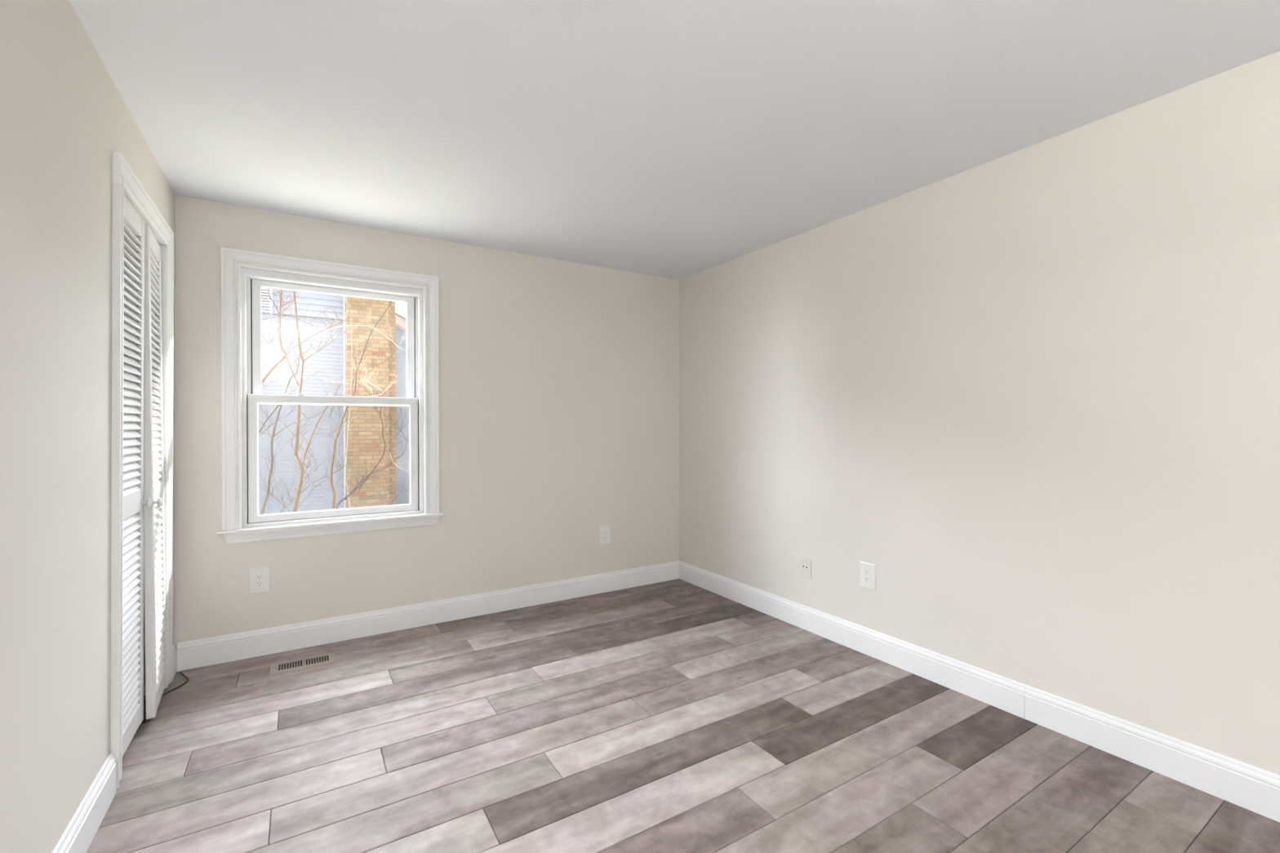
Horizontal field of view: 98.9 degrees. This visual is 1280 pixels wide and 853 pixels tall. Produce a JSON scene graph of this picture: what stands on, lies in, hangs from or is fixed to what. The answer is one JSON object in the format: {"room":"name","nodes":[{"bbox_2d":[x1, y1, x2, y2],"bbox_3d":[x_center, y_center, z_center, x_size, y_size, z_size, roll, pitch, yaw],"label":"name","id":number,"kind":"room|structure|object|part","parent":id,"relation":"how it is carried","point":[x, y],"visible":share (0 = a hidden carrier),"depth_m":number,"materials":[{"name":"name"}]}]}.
{"room":"empty bedroom","nodes":[
{"label":"empty bedroom","id":0,"kind":"room"},
{"bbox_2d":[0,0,174,852],"bbox_3d":[-1.008,-0.009,0.481,0.126,2.540,5.400,0,0,-32],"label":"wall","id":1,"kind":"structure","parent":0,"point":[64,117],"depth_m":1.43,"materials":[{"name":"beige paint"}]},
{"bbox_2d":[52,752,116,852],"bbox_3d":[-0.867,1.190,0.366,0.017,0.143,3.550,0,0,-32],"label":"baseboard","id":2,"kind":"structure","parent":1,"relation":"attached to","point":[82,829],"depth_m":1.66,"materials":[{"name":"white wood"}]},
{"bbox_2d":[122,195,152,756],"bbox_3d":[-1.952,0.181,2.106,0.059,2.062,0.372,0,0,-32],"label":"door","id":3,"kind":"structure","parent":1,"relation":"in","point":[134,502],"depth_m":2.14,"materials":[{"name":"white paint"}]},
{"bbox_3d":[-1.968,1.173,2.099,0.026,0.078,0.278,0,0,-32],"label":"rail","id":4,"kind":"part","parent":3,"relation":"part of","materials":[{"name":"white paint"}]},
{"bbox_3d":[-1.965,0.302,2.098,0.026,0.084,0.278,0,0,-32],"label":"rail","id":5,"kind":"part","parent":3,"relation":"part of","materials":[{"name":"white paint"}]},
{"bbox_3d":[-1.961,-0.810,2.098,0.026,0.080,0.278,0,0,-32],"label":"rail","id":6,"kind":"part","parent":3,"relation":"part of","materials":[{"name":"white paint"}]},
{"bbox_3d":[-2.026,0.314,2.251,0.030,0.040,0.040,0,0,-32],"label":"knob","id":7,"kind":"part","parent":3,"relation":"part of","materials":[{"name":"white paint"}]},
{"bbox_2d":[111,151,173,788],"bbox_3d":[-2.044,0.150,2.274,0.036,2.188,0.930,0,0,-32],"label":"trim","id":8,"kind":"structure","parent":1,"relation":"attached to","point":[124,179],"depth_m":1.93,"materials":[{"name":"white wood"}]},
{"bbox_2d":[143,222,166,719],"bbox_3d":[-2.141,0.185,2.432,0.059,2.062,0.376,-1,1,-35],"label":"door","id":9,"kind":"structure","parent":1,"relation":"in","point":[154,576],"depth_m":2.35,"materials":[{"name":"white paint"}]},
{"bbox_3d":[-2.160,-0.806,2.416,0.026,0.080,0.282,-1,1,-35],"label":"rail","id":10,"kind":"part","parent":9,"relation":"part of","materials":[{"name":"white paint"}]},
{"bbox_3d":[-2.034,0.319,2.308,0.030,0.040,0.040,-1,1,-35],"label":"knob","id":11,"kind":"part","parent":9,"relation":"part of","materials":[{"name":"white paint"}]},
{"bbox_3d":[-2.152,0.306,2.425,0.026,0.084,0.282,-1,1,-35],"label":"rail","id":12,"kind":"part","parent":9,"relation":"part of","materials":[{"name":"white paint"}]},
{"bbox_3d":[-2.146,1.177,2.432,0.026,0.078,0.282,-1,1,-35],"label":"rail","id":13,"kind":"part","parent":9,"relation":"part of","materials":[{"name":"white paint"}]},
{"bbox_2d":[170,644,177,683],"bbox_3d":[-2.336,1.183,2.734,0.017,0.143,0.144,0,0,-32],"label":"baseboard","id":14,"kind":"structure","parent":1,"relation":"attached to","point":[174,649],"depth_m":2.76,"materials":[{"name":"white wood"}]},
{"bbox_2d":[123,195,679,651],"bbox_3d":[-1.324,0.080,3.545,4.067,2.940,0.140,0,0,-32],"label":"wall","id":15,"kind":"structure","parent":0,"point":[559,380],"depth_m":3.62,"materials":[{"name":"beige paint"}]},
{"bbox_2d":[248,566,269,594],"bbox_3d":[-2.079,0.841,2.991,0.093,0.140,0.009,0,0,-32],"label":"wall outlet","id":16,"kind":"object","parent":15,"relation":"attached to","point":[259,577],"visible":1,"depth_m":2.99,"materials":[{"name":"white plastic"}]},
{"bbox_2d":[255,581,262,586],"bbox_3d":[-2.077,0.860,2.989,0.034,0.026,0.002,0,0,-32],"label":"receptacle","id":17,"kind":"object","parent":16,"relation":"attached to","point":[258,584],"depth_m":2.99,"materials":[{"name":"white plastic"}]},
{"bbox_2d":[255,574,262,579],"bbox_3d":[-2.077,0.821,2.989,0.034,0.026,0.002,0,0,-32],"label":"receptacle","id":18,"kind":"object","parent":16,"relation":"attached to","point":[257,576],"depth_m":2.99,"materials":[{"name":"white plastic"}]},
{"bbox_2d":[217,247,443,543],"bbox_3d":[-1.786,-0.164,3.251,1.141,1.569,0.200,0,0,-32],"label":"window","id":19,"kind":"structure","parent":15,"relation":"in","point":[242,394],"depth_m":3.12,"materials":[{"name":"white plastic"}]},
{"bbox_3d":[-1.741,0.557,3.184,1.141,0.017,0.036,0,0,-32],"label":"sill","id":20,"kind":"part","parent":19,"relation":"part of","materials":[{"name":"white wood"}]},
{"bbox_3d":[-1.777,0.174,3.232,0.875,0.707,0.030,0,0,-32],"label":"sash","id":21,"kind":"part","parent":19,"relation":"part of","materials":[{"name":"white plastic"}]},
{"bbox_3d":[-1.796,-0.472,3.264,0.843,0.691,0.030,0,0,-32],"label":"sash","id":22,"kind":"part","parent":19,"relation":"part of","materials":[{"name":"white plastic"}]},
{"bbox_3d":[-1.813,0.189,3.296,0.818,0.700,0.012,0,0,-32],"label":"screen frame","id":23,"kind":"part","parent":19,"relation":"part of","materials":[{"name":"plastic"}]},
{"bbox_2d":[177,560,679,671],"bbox_3d":[-1.022,1.177,3.644,3.177,0.143,0.016,0,0,-32],"label":"baseboard","id":24,"kind":"structure","parent":15,"relation":"attached to","point":[203,652],"depth_m":3.36,"materials":[{"name":"white wood"}]},
{"bbox_2d":[599,524,610,545],"bbox_3d":[-0.264,0.817,4.117,0.093,0.140,0.009,0,0,-32],"label":"wall outlet","id":25,"kind":"object","parent":15,"relation":"attached to","point":[604,531],"visible":1,"depth_m":4.11,"materials":[{"name":"white plastic"}]},
{"bbox_2d":[69,0,1279,279],"bbox_3d":[0.347,-1.234,1.318,3.287,0.100,5.400,0,0,-32],"label":"ceiling","id":26,"kind":"structure","parent":0,"point":[677,140],"depth_m":1.98,"materials":[{"name":"white paint"}]},
{"bbox_2d":[86,578,1279,852],"bbox_3d":[0.092,1.282,1.167,3.897,0.050,5.400,0,0,-32],"label":"floor","id":27,"kind":"structure","parent":0,"point":[674,716],"depth_m":2.08,"materials":[{"name":"grey wood"}]},
{"bbox_2d":[161,671,189,696],"bbox_3d":[-2.254,1.249,2.650,0.092,0.011,0.325,0,0,-20],"label":"cable","id":28,"kind":"object","parent":27,"relation":"on","point":[179,672],"visible":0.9,"depth_m":2.66,"materials":[{"name":"metal"}]},
{"bbox_2d":[269,652,337,675],"bbox_3d":[-1.776,1.248,2.896,0.301,0.010,0.148,0,0,-32],"label":"floor vent","id":29,"kind":"object","parent":27,"relation":"in","point":[329,658],"visible":1,"depth_m":2.89,"materials":[{"name":"beige metal"}]},
{"bbox_2d":[679,50,1279,775],"bbox_3d":[1.805,-0.021,2.226,0.140,2.540,5.400,0,0,-32],"label":"wall","id":30,"kind":"structure","parent":0,"point":[1035,388],"depth_m":2.30,"materials":[{"name":"beige paint"}]},
{"bbox_2d":[800,557,811,579],"bbox_3d":[1.018,0.870,3.360,0.008,0.117,0.082,0,0,-32],"label":"jack plate","id":31,"kind":"object","parent":30,"relation":"attached to","point":[806,564],"visible":1,"depth_m":3.36,"materials":[{"name":"white plastic"}]},
{"bbox_2d":[859,560,875,590],"bbox_3d":[1.243,0.816,2.996,0.009,0.138,0.096,0,0,-32],"label":"wall outlet","id":32,"kind":"object","parent":30,"relation":"attached to","point":[867,571],"visible":1,"depth_m":2.99,"materials":[{"name":"white plastic"}]},
{"bbox_2d":[864,576,869,582],"bbox_3d":[1.241,0.835,2.994,0.002,0.026,0.034,0,0,-32],"label":"receptacle","id":33,"kind":"object","parent":32,"relation":"attached to","point":[866,578],"depth_m":2.99,"materials":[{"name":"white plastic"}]},
{"bbox_2d":[864,569,869,574],"bbox_3d":[1.241,0.796,2.994,0.002,0.026,0.034,0,0,-32],"label":"receptacle","id":34,"kind":"object","parent":32,"relation":"attached to","point":[866,571],"depth_m":2.99,"materials":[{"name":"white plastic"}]},
{"bbox_2d":[679,560,1279,822],"bbox_3d":[1.741,1.178,2.190,0.016,0.143,5.400,0,0,-32],"label":"baseboard","id":35,"kind":"structure","parent":30,"relation":"attached to","point":[1246,786],"depth_m":2.28,"materials":[{"name":"white wood"}]},
{"label":"outside","id":36,"kind":"structure","parent":0,"visible":0},
{"bbox_3d":[-5.680,1.528,16.063,50.000,0.060,54.000,0,0,-32],"label":"ground","id":37,"kind":"structure","parent":36,"visible":0},
{"bbox_2d":[259,458,342,513],"bbox_3d":[-4.661,1.004,7.584,1.069,1.118,0.501,0,0,-39],"label":"shrub","id":38,"kind":"object","parent":37,"relation":"on","point":[325,459],"visible":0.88,"depth_m":7.50,"materials":[{"name":"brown plant"}]},
{"bbox_2d":[262,288,353,387],"bbox_3d":[-3.416,-0.096,5.569,0.401,3.326,1.131,0,0,34],"label":"sapling","id":39,"kind":"object","parent":37,"relation":"on","point":[278,329],"visible":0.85,"depth_m":5.44,"materials":[{"name":"beige plant"}]},
{"bbox_2d":[257,331,359,514],"bbox_3d":[-3.914,0.196,6.427,1.263,2.740,0.582,0,0,-41],"label":"sapling","id":40,"kind":"object","parent":37,"relation":"on","point":[272,461],"visible":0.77,"depth_m":6.25,"materials":[{"name":"grey plant"}]},
{"bbox_2d":[266,290,354,511],"bbox_3d":[-3.628,-0.132,6.020,0.487,3.398,1.204,0,0,6],"label":"sapling","id":41,"kind":"object","parent":37,"relation":"on","point":[295,449],"visible":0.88,"depth_m":5.87,"materials":[{"name":"beige plant"}]},
{"bbox_2d":[257,287,409,514],"bbox_3d":[-10.383,-0.841,7.865,13.381,5.020,3.800,0,0,-32],"label":"house","id":42,"kind":"structure","parent":37,"relation":"on","point":[366,439],"depth_m":9.18,"materials":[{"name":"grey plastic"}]},
{"bbox_2d":[262,287,272,315],"bbox_3d":[-6.091,-2.213,8.676,0.447,0.830,0.038,0,0,-32],"label":"shutter","id":43,"kind":"object","parent":42,"relation":"hanging from","point":[267,305],"depth_m":8.75,"materials":[{"name":"white"}]},
{"bbox_2d":[302,364,369,509],"bbox_3d":[-4.010,0.356,7.096,0.488,2.417,0.850,0,0,33],"label":"sapling","id":44,"kind":"object","parent":37,"relation":"on","point":[331,473],"visible":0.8,"depth_m":7.16,"materials":[{"name":"beige plant"}]},
{"bbox_2d":[269,296,409,507],"bbox_3d":[-3.597,-0.233,6.813,1.675,3.589,0.622,0,0,-32],"label":"cane","id":45,"kind":"object","parent":37,"relation":"on","point":[365,380],"visible":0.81,"depth_m":6.86,"materials":[{"name":"brown plant"}]},
{"bbox_2d":[318,301,403,490],"bbox_3d":[-3.811,-0.253,7.538,0.435,3.628,1.018,0,0,39],"label":"sapling","id":46,"kind":"object","parent":37,"relation":"on","point":[364,349],"visible":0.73,"depth_m":7.59,"materials":[{"name":"red plant"}]},
{"bbox_2d":[331,384,399,509],"bbox_3d":[-3.350,0.513,6.473,1.012,2.106,0.372,0,0,-32],"label":"briar","id":47,"kind":"object","parent":37,"relation":"on","point":[356,487],"visible":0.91,"depth_m":6.52,"materials":[{"name":"red plant"}]},
{"bbox_2d":[362,394,409,505],"bbox_3d":[-3.603,0.536,8.193,0.975,2.047,0.483,0,0,-32],"label":"shrub","id":48,"kind":"object","parent":37,"relation":"on","point":[362,394],"visible":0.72,"depth_m":8.18,"materials":[{"name":"red plant"}]},
{"bbox_2d":[395,311,406,354],"bbox_3d":[-6.375,-0.982,15.566,4.493,5.026,4.700,0,0,-32],"label":"house","id":49,"kind":"structure","parent":37,"relation":"on","point":[401,326],"depth_m":13.52,"materials":[{"name":"grey"}]}
]}

